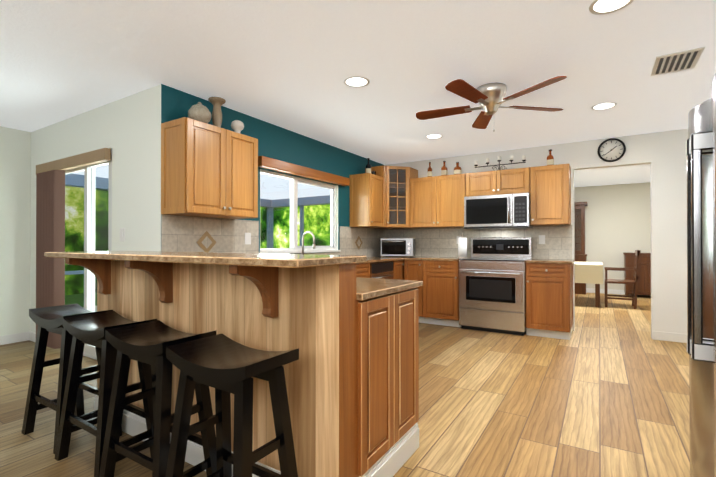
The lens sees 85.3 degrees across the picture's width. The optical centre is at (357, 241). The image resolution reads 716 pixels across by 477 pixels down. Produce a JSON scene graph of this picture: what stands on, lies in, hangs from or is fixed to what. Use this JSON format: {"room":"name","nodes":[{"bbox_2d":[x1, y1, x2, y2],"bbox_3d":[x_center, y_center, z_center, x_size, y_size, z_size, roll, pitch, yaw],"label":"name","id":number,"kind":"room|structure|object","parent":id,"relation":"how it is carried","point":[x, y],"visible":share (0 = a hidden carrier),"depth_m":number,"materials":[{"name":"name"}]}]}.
{"room":"kitchen","nodes":[
{"label":"kitchen","id":0,"kind":"room"},
{"bbox_2d":[0,126,30,335],"bbox_3d":[-5.272,-0.075,2.468,0.120,2.460,5.100,0,0,32],"label":"wall","id":1,"kind":"structure","parent":0,"point":[15,204],"depth_m":4.48,"materials":[{"name":"white paint"}]},
{"bbox_2d":[0,332,27,344],"bbox_3d":[-5.215,1.105,2.427,0.015,0.100,5.100,0,0,32],"label":"baseboard","id":2,"kind":"structure","parent":1,"relation":"attached to","point":[19,337],"depth_m":4.45,"materials":[{"name":"white wood"}]},
{"bbox_2d":[30,87,152,332],"bbox_3d":[-2.820,-0.067,4.018,2.650,2.460,0.120,0,0,32],"label":"wall","id":3,"kind":"structure","parent":0,"point":[122,128],"depth_m":3.55,"materials":[{"name":"white paint"}]},
{"bbox_2d":[28,331,35,341],"bbox_3d":[-3.723,1.115,4.492,0.310,0.100,0.015,0,0,32],"label":"baseboard","id":4,"kind":"structure","parent":3,"relation":"attached to","point":[31,336],"depth_m":4.54,"materials":[{"name":"white wood"}]},
{"bbox_2d":[36,170,64,348],"bbox_3d":[-3.324,0.187,4.199,0.494,1.873,0.085,0,0,32],"label":"vertical blinds","id":5,"kind":"object","parent":3,"relation":"attached to","point":[50,231],"visible":0.73,"depth_m":4.11,"materials":[{"name":"brown"}]},
{"bbox_2d":[36,148,110,173],"bbox_3d":[-2.978,-0.807,4.015,1.550,0.110,0.053,0,0,32],"label":"valance","id":6,"kind":"object","parent":3,"relation":"attached to","point":[89,158],"visible":0.85,"depth_m":3.87,"materials":[{"name":"beige wood"}]},
{"bbox_2d":[65,149,111,359],"bbox_3d":[-2.897,0.148,4.064,1.484,2.024,0.080,0,0,32],"label":"window","id":7,"kind":"structure","parent":3,"relation":"in","point":[89,192],"depth_m":3.94,"materials":[{"name":"silver metal"}]},
{"bbox_2d":[120,228,124,240],"bbox_3d":[-2.129,-0.060,3.511,0.080,0.120,0.011,0,0,32],"label":"switch plate","id":8,"kind":"object","parent":3,"relation":"attached to","point":[122,230],"depth_m":3.50,"materials":[{"name":"white plastic"}]},
{"bbox_2d":[153,84,382,253],"bbox_3d":[-0.610,-0.063,4.952,0.120,2.460,4.040,0,0,32],"label":"wall","id":9,"kind":"structure","parent":0,"point":[274,141],"depth_m":4.25,"materials":[{"name":"teal paint"}]},
{"bbox_2d":[161,117,257,218],"bbox_3d":[-1.281,-0.595,3.435,0.338,0.750,0.756,0,0,32],"label":"upper cabinet","id":10,"kind":"object","parent":9,"relation":"attached to","point":[209,170],"depth_m":3.20,"materials":[{"name":"brown wood"}]},
{"bbox_2d":[188,97,243,132],"bbox_3d":[-1.257,-1.119,3.479,0.190,0.295,0.555,0,0,32],"label":"vase","id":11,"kind":"object","parent":10,"relation":"on","point":[198,111],"visible":0.81,"depth_m":3.42,"materials":[{"name":"grey ceramic"}]},
{"bbox_2d":[161,215,384,256],"bbox_3d":[-0.582,0.013,4.864,0.016,0.448,3.916,0,0,32],"label":"tile backsplash","id":12,"kind":"structure","parent":9,"relation":"attached to","point":[194,234],"depth_m":3.74,"materials":[{"name":"beige tile"}]},
{"bbox_2d":[245,233,250,243],"bbox_3d":[-1.126,-0.028,3.977,0.006,0.120,0.080,0,0,32],"label":"switch plate","id":13,"kind":"object","parent":12,"relation":"attached to","point":[248,237],"depth_m":3.97,"materials":[{"name":"white plastic"}]},
{"bbox_2d":[259,169,340,253],"bbox_3d":[-0.689,-0.317,4.779,0.130,0.917,1.500,0,0,32],"label":"kitchen window","id":14,"kind":"structure","parent":9,"relation":"in","point":[294,218],"depth_m":4.69,"materials":[{"name":"white plastic"}]},
{"bbox_2d":[258,156,349,185],"bbox_3d":[-0.594,-0.836,4.781,0.088,0.105,1.680,0,0,32],"label":"window valance","id":15,"kind":"object","parent":9,"relation":"attached to","point":[281,166],"visible":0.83,"depth_m":4.57,"materials":[{"name":"brown wood"}]},
{"bbox_2d":[350,173,383,227],"bbox_3d":[0.138,-0.584,5.720,0.338,0.750,0.441,0,0,32],"label":"upper cabinet","id":16,"kind":"object","parent":9,"relation":"attached to","point":[366,189],"depth_m":5.56,"materials":[{"name":"brown wood"}]},
{"bbox_2d":[366,158,375,174],"bbox_3d":[0.195,-1.095,5.796,0.080,0.270,0.197,0,0,43],"label":"bottle","id":17,"kind":"object","parent":16,"relation":"on","point":[368,167],"visible":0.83,"depth_m":5.73,"materials":[{"name":"black glass"}]},
{"bbox_2d":[365,165,417,228],"bbox_3d":[0.537,-0.672,6.107,0.608,0.930,0.628,0,0,32],"label":"upper cabinet","id":18,"kind":"object","parent":9,"relation":"attached to","point":[397,197],"visible":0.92,"depth_m":5.89,"materials":[{"name":"brown wood"}]},
{"bbox_2d":[0,293,689,476],"bbox_3d":[0.276,1.193,4.078,7.840,0.060,13.940,0,0,32],"label":"floor","id":19,"kind":"structure","parent":0,"point":[603,391],"depth_m":2.72,"materials":[{"name":"brown wood"}]},
{"bbox_2d":[22,303,112,453],"bbox_3d":[-1.739,0.783,2.353,0.476,0.743,0.323,0,0,32],"label":"stool","id":20,"kind":"object","parent":19,"relation":"on","point":[46,320],"visible":0.58,"depth_m":2.33,"materials":[{"name":"black wood"}]},
{"bbox_2d":[54,311,156,476],"bbox_3d":[-1.324,0.782,2.072,0.477,0.743,0.324,0,0,32],"label":"stool","id":21,"kind":"object","parent":19,"relation":"on","point":[88,329],"visible":0.79,"depth_m":2.04,"materials":[{"name":"black wood"}]},
{"bbox_2d":[99,320,216,476],"bbox_3d":[-0.910,0.780,1.791,0.475,0.743,0.321,0,0,32],"label":"stool","id":22,"kind":"object","parent":19,"relation":"on","point":[147,342],"visible":0.9,"depth_m":1.76,"materials":[{"name":"black wood"}]},
{"bbox_2d":[166,334,298,476],"bbox_3d":[-0.484,0.779,1.492,0.480,0.743,0.329,0,0,32],"label":"stool","id":23,"kind":"object","parent":19,"relation":"on","point":[223,365],"visible":1,"depth_m":1.47,"materials":[{"name":"black wood"}]},
{"bbox_2d":[44,251,422,476],"bbox_3d":[-0.763,0.609,2.275,2.000,1.090,1.075,0,0,32],"label":"peninsula bar","id":24,"kind":"object","parent":19,"relation":"on","point":[352,378],"visible":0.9,"depth_m":1.76,"materials":[{"name":"brown wood"}]},
{"bbox_2d":[356,261,371,277],"bbox_3d":[-0.434,0.715,4.497,0.649,0.900,1.210,0,0,32],"label":"base cabinet","id":25,"kind":"object","parent":19,"relation":"on","point":[364,270],"depth_m":4.72,"materials":[{"name":"brown wood"}]},
{"bbox_2d":[302,231,314,253],"bbox_3d":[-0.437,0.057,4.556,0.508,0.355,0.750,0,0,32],"label":"sink faucet","id":26,"kind":"object","parent":25,"relation":"on","point":[310,232],"visible":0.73,"depth_m":4.59,"materials":[{"name":"silver metal"}]},
{"bbox_2d":[367,257,395,278],"bbox_3d":[0.053,0.719,5.281,0.649,0.900,0.756,0,0,32],"label":"dishwasher","id":27,"kind":"object","parent":19,"relation":"on","point":[382,267],"depth_m":5.13,"materials":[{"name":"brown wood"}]},
{"bbox_2d":[376,257,403,279],"bbox_3d":[0.298,0.721,5.676,0.649,0.900,0.295,0,0,32],"label":"base cabinet","id":28,"kind":"object","parent":19,"relation":"on","point":[399,261],"depth_m":5.51,"materials":[{"name":"brown wood"}]},
{"bbox_2d":[374,256,413,259],"bbox_3d":[0.549,0.723,6.104,0.622,0.900,0.608,0,0,32],"label":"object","id":29,"kind":"object","parent":19,"relation":"on","point":[405,257],"depth_m":5.78,"materials":[{"name":"brown wood"}]},
{"bbox_2d":[380,238,414,256],"bbox_3d":[0.618,0.096,6.025,0.500,0.290,0.363,0,0,14],"label":"toaster oven","id":30,"kind":"object","parent":29,"relation":"on","point":[397,246],"visible":0.98,"depth_m":5.89,"materials":[{"name":"silver metal"}]},
{"bbox_2d":[403,256,441,322],"bbox_3d":[0.978,0.721,5.820,0.343,0.900,0.638,0,0,32],"label":"base cabinet","id":31,"kind":"object","parent":19,"relation":"on","point":[415,269],"depth_m":5.51,"materials":[{"name":"brown wood"}]},
{"bbox_2d":[426,257,460,326],"bbox_3d":[1.271,0.720,5.638,0.572,0.900,0.638,0,0,32],"label":"base cabinet","id":32,"kind":"object","parent":19,"relation":"on","point":[442,276],"depth_m":5.34,"materials":[{"name":"brown wood"}]},
{"bbox_2d":[457,233,467,257],"bbox_3d":[1.515,0.057,5.633,0.150,0.364,0.150,0,0,32],"label":"paper towel","id":33,"kind":"object","parent":32,"relation":"on","point":[462,247],"visible":0.96,"depth_m":5.58,"materials":[{"name":"white paper"}]},
{"bbox_2d":[459,237,531,335],"bbox_3d":[1.845,0.556,5.219,0.815,1.225,0.722,0,0,32],"label":"range","id":34,"kind":"object","parent":19,"relation":"on","point":[492,284],"visible":1,"depth_m":5.00,"materials":[{"name":"silver metal"}]},
{"bbox_2d":[525,260,573,339],"bbox_3d":[2.428,0.717,4.920,0.480,0.900,0.638,0,0,32],"label":"base cabinet","id":35,"kind":"object","parent":19,"relation":"on","point":[549,298],"depth_m":4.66,"materials":[{"name":"brown wood"}]},
{"bbox_2d":[574,202,587,294],"bbox_3d":[4.669,0.152,9.139,1.250,2.070,0.470,0,0,32],"label":"hutch","id":36,"kind":"object","parent":19,"relation":"on","point":[580,254],"visible":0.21,"depth_m":8.74,"materials":[{"name":"brown wood"}]},
{"bbox_2d":[575,262,602,306],"bbox_3d":[3.963,0.798,7.705,1.508,0.765,1.058,0,0,32],"label":"dining table","id":37,"kind":"object","parent":19,"relation":"on","point":[589,272],"visible":0.33,"depth_m":6.96,"materials":[{"name":"beige fabric"}]},
{"bbox_2d":[604,250,640,308],"bbox_3d":[4.754,0.667,7.009,0.520,1.020,0.460,0,0,32],"label":"dining chair","id":38,"kind":"object","parent":19,"relation":"on","point":[635,269],"visible":1,"depth_m":6.87,"materials":[{"name":"brown wood"}]},
{"bbox_2d":[623,253,650,295],"bbox_3d":[6.133,0.715,8.243,0.820,0.935,0.441,0,0,32],"label":"sideboard","id":39,"kind":"object","parent":19,"relation":"on","point":[644,284],"visible":0.38,"depth_m":8.13,"materials":[{"name":"brown wood"}]},
{"bbox_2d":[686,73,715,476],"bbox_3d":[1.706,0.270,1.346,0.862,1.759,0.900,0,0,32],"label":"fridge","id":40,"kind":"object","parent":19,"relation":"on","point":[701,240],"visible":1,"depth_m":1.59,"materials":[{"name":"silver metal"}]},
{"bbox_2d":[0,0,715,186],"bbox_3d":[0.276,-1.327,4.090,7.840,0.060,13.940,0,0,32],"label":"ceiling","id":41,"kind":"structure","parent":0,"point":[291,65],"depth_m":2.87,"materials":[{"name":"white paint"}]},
{"bbox_2d":[344,76,369,87],"bbox_3d":[-0.011,-1.298,3.174,0.216,0.006,0.216,0,0,32],"label":"recessed light","id":42,"kind":"object","parent":41,"relation":"in","point":[356,81],"visible":1,"depth_m":3.16,"materials":[{"name":"white plastic"}]},
{"bbox_2d":[425,134,442,138],"bbox_3d":[0.938,-1.290,4.797,0.216,0.006,0.216,0,0,32],"label":"recessed light","id":43,"kind":"object","parent":41,"relation":"in","point":[434,136],"visible":1,"depth_m":4.79,"materials":[{"name":"white plastic"}]},
{"bbox_2d":[416,76,566,131],"bbox_3d":[1.093,-1.109,3.313,1.246,0.384,1.263,0,0,32],"label":"ceiling fan","id":44,"kind":"object","parent":41,"relation":"attached to","point":[489,97],"visible":1,"depth_m":3.23,"materials":[{"name":"brown wood"}]},
{"bbox_2d":[591,102,616,109],"bbox_3d":[2.363,-1.296,3.736,0.216,0.006,0.216,0,0,32],"label":"recessed light","id":45,"kind":"object","parent":41,"relation":"in","point":[604,106],"visible":0.98,"depth_m":3.73,"materials":[{"name":"white plastic"}]},
{"bbox_2d":[589,0,633,14],"bbox_3d":[1.388,-1.303,2.128,0.216,0.006,0.216,0,0,32],"label":"recessed light","id":46,"kind":"object","parent":41,"relation":"in","point":[600,7],"visible":1,"depth_m":2.16,"materials":[{"name":"white plastic"}]},
{"bbox_2d":[651,47,704,75],"bbox_3d":[2.310,-1.295,2.827,0.260,0.016,0.370,0,0,32],"label":"ceiling vent","id":47,"kind":"object","parent":41,"relation":"in","point":[677,61],"visible":1,"depth_m":2.80,"materials":[{"name":"white plastic"}]},
{"bbox_2d":[384,129,687,337],"bbox_3d":[2.340,-0.061,5.427,4.390,2.460,0.120,0,0,32],"label":"wall","id":48,"kind":"structure","parent":0,"point":[663,154],"depth_m":4.61,"materials":[{"name":"white paint"}]},
{"bbox_2d":[410,173,465,227],"bbox_3d":[1.237,-0.584,5.843,0.849,0.750,0.338,0,0,32],"label":"upper cabinet","id":49,"kind":"object","parent":48,"relation":"attached to","point":[436,201],"depth_m":5.69,"materials":[{"name":"brown wood"}]},
{"bbox_2d":[427,162,431,176],"bbox_3d":[1.098,-1.084,5.945,0.072,0.250,0.072,0,0,20],"label":"bottle","id":50,"kind":"object","parent":49,"relation":"on","point":[429,172],"depth_m":5.92,"materials":[{"name":"orange glass"}]},
{"bbox_2d":[441,161,447,175],"bbox_3d":[1.294,-1.080,5.823,0.072,0.240,0.072,0,0,32],"label":"bottle","id":51,"kind":"object","parent":49,"relation":"on","point":[444,171],"depth_m":5.80,"materials":[{"name":"orange glass"}]},
{"bbox_2d":[454,162,460,173],"bbox_3d":[1.464,-1.060,5.717,0.110,0.200,0.110,0,0,20],"label":"bottle","id":52,"kind":"object","parent":49,"relation":"on","point":[457,170],"depth_m":5.67,"materials":[{"name":"orange glass"}]},
{"bbox_2d":[385,225,571,259],"bbox_3d":[1.630,0.017,5.789,2.738,0.448,0.010,0,0,32],"label":"tile backsplash","id":53,"kind":"structure","parent":48,"relation":"attached to","point":[429,242],"depth_m":5.72,"materials":[{"name":"beige tile"}]},
{"bbox_2d":[539,235,544,243],"bbox_3d":[2.483,-0.021,5.250,0.080,0.120,0.005,0,0,32],"label":"switch plate","id":54,"kind":"object","parent":53,"relation":"attached to","point":[541,237],"depth_m":5.25,"materials":[{"name":"white plastic"}]},
{"bbox_2d":[466,167,529,196],"bbox_3d":[1.956,-0.793,5.397,0.835,0.335,0.338,0,0,32],"label":"upper cabinet","id":55,"kind":"object","parent":48,"relation":"attached to","point":[508,181],"depth_m":5.24,"materials":[{"name":"brown wood"}]},
{"bbox_2d":[464,193,532,229],"bbox_3d":[1.919,-0.399,5.334,0.835,0.445,0.456,0,0,32],"label":"microwave","id":56,"kind":"object","parent":55,"relation":"attached to","point":[506,211],"visible":1,"depth_m":5.16,"materials":[{"name":"silver metal"}]},
{"bbox_2d":[474,155,525,169],"bbox_3d":[1.965,-1.073,5.406,0.692,0.222,0.060,0,0,32],"label":"candelabra","id":57,"kind":"object","parent":55,"relation":"on","point":[499,160],"visible":0.9,"depth_m":5.39,"materials":[{"name":"black metal"}]},
{"bbox_2d":[530,164,570,225],"bbox_3d":[2.505,-0.587,5.056,0.446,0.750,0.338,0,0,32],"label":"upper cabinet","id":58,"kind":"object","parent":48,"relation":"attached to","point":[550,185],"depth_m":4.91,"materials":[{"name":"brown wood"}]},
{"bbox_2d":[547,149,553,165],"bbox_3d":[2.509,-1.078,5.068,0.079,0.230,0.079,0,0,32],"label":"bottle","id":59,"kind":"object","parent":58,"relation":"on","point":[550,161],"depth_m":5.04,"materials":[{"name":"orange glass"}]},
{"bbox_2d":[597,138,625,161],"bbox_3d":[3.154,-1.133,4.839,0.296,0.296,0.026,0,0,32],"label":"wall clock","id":60,"kind":"object","parent":48,"relation":"attached to","point":[611,149],"visible":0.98,"depth_m":4.83,"materials":[{"name":"white"}]},
{"bbox_2d":[652,331,686,342],"bbox_3d":[3.774,1.115,4.452,0.650,0.100,0.015,0,0,32],"label":"baseboard","id":61,"kind":"structure","parent":48,"relation":"attached to","point":[656,335],"depth_m":4.53,"materials":[{"name":"white wood"}]},
{"bbox_2d":[574,182,650,289],"bbox_3d":[5.387,-0.043,9.044,4.350,2.460,0.120,0,0,32],"label":"wall","id":62,"kind":"structure","parent":0,"point":[617,221],"depth_m":8.73,"materials":[{"name":"beige paint"}]},
{"bbox_2d":[586,288,650,295],"bbox_3d":[5.346,1.136,8.984,4.400,0.100,0.015,0,0,32],"label":"baseboard","id":63,"kind":"structure","parent":62,"relation":"attached to","point":[588,290],"depth_m":8.76,"materials":[{"name":"white wood"}]},
{"label":"outside","id":64,"kind":"structure","parent":0,"visible":0},
{"bbox_2d":[65,186,329,311],"bbox_3d":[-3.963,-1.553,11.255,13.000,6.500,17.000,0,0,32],"label":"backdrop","id":65,"kind":"structure","parent":64,"point":[79,296],"depth_m":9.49,"materials":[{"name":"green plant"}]},
{"bbox_2d":[65,164,329,274],"bbox_3d":[-2.056,-0.012,7.210,4.700,2.380,6.050,0,0,32],"label":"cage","id":66,"kind":"object","parent":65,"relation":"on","point":[304,195],"depth_m":9.01,"materials":[{"name":"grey metal"}]}
]}

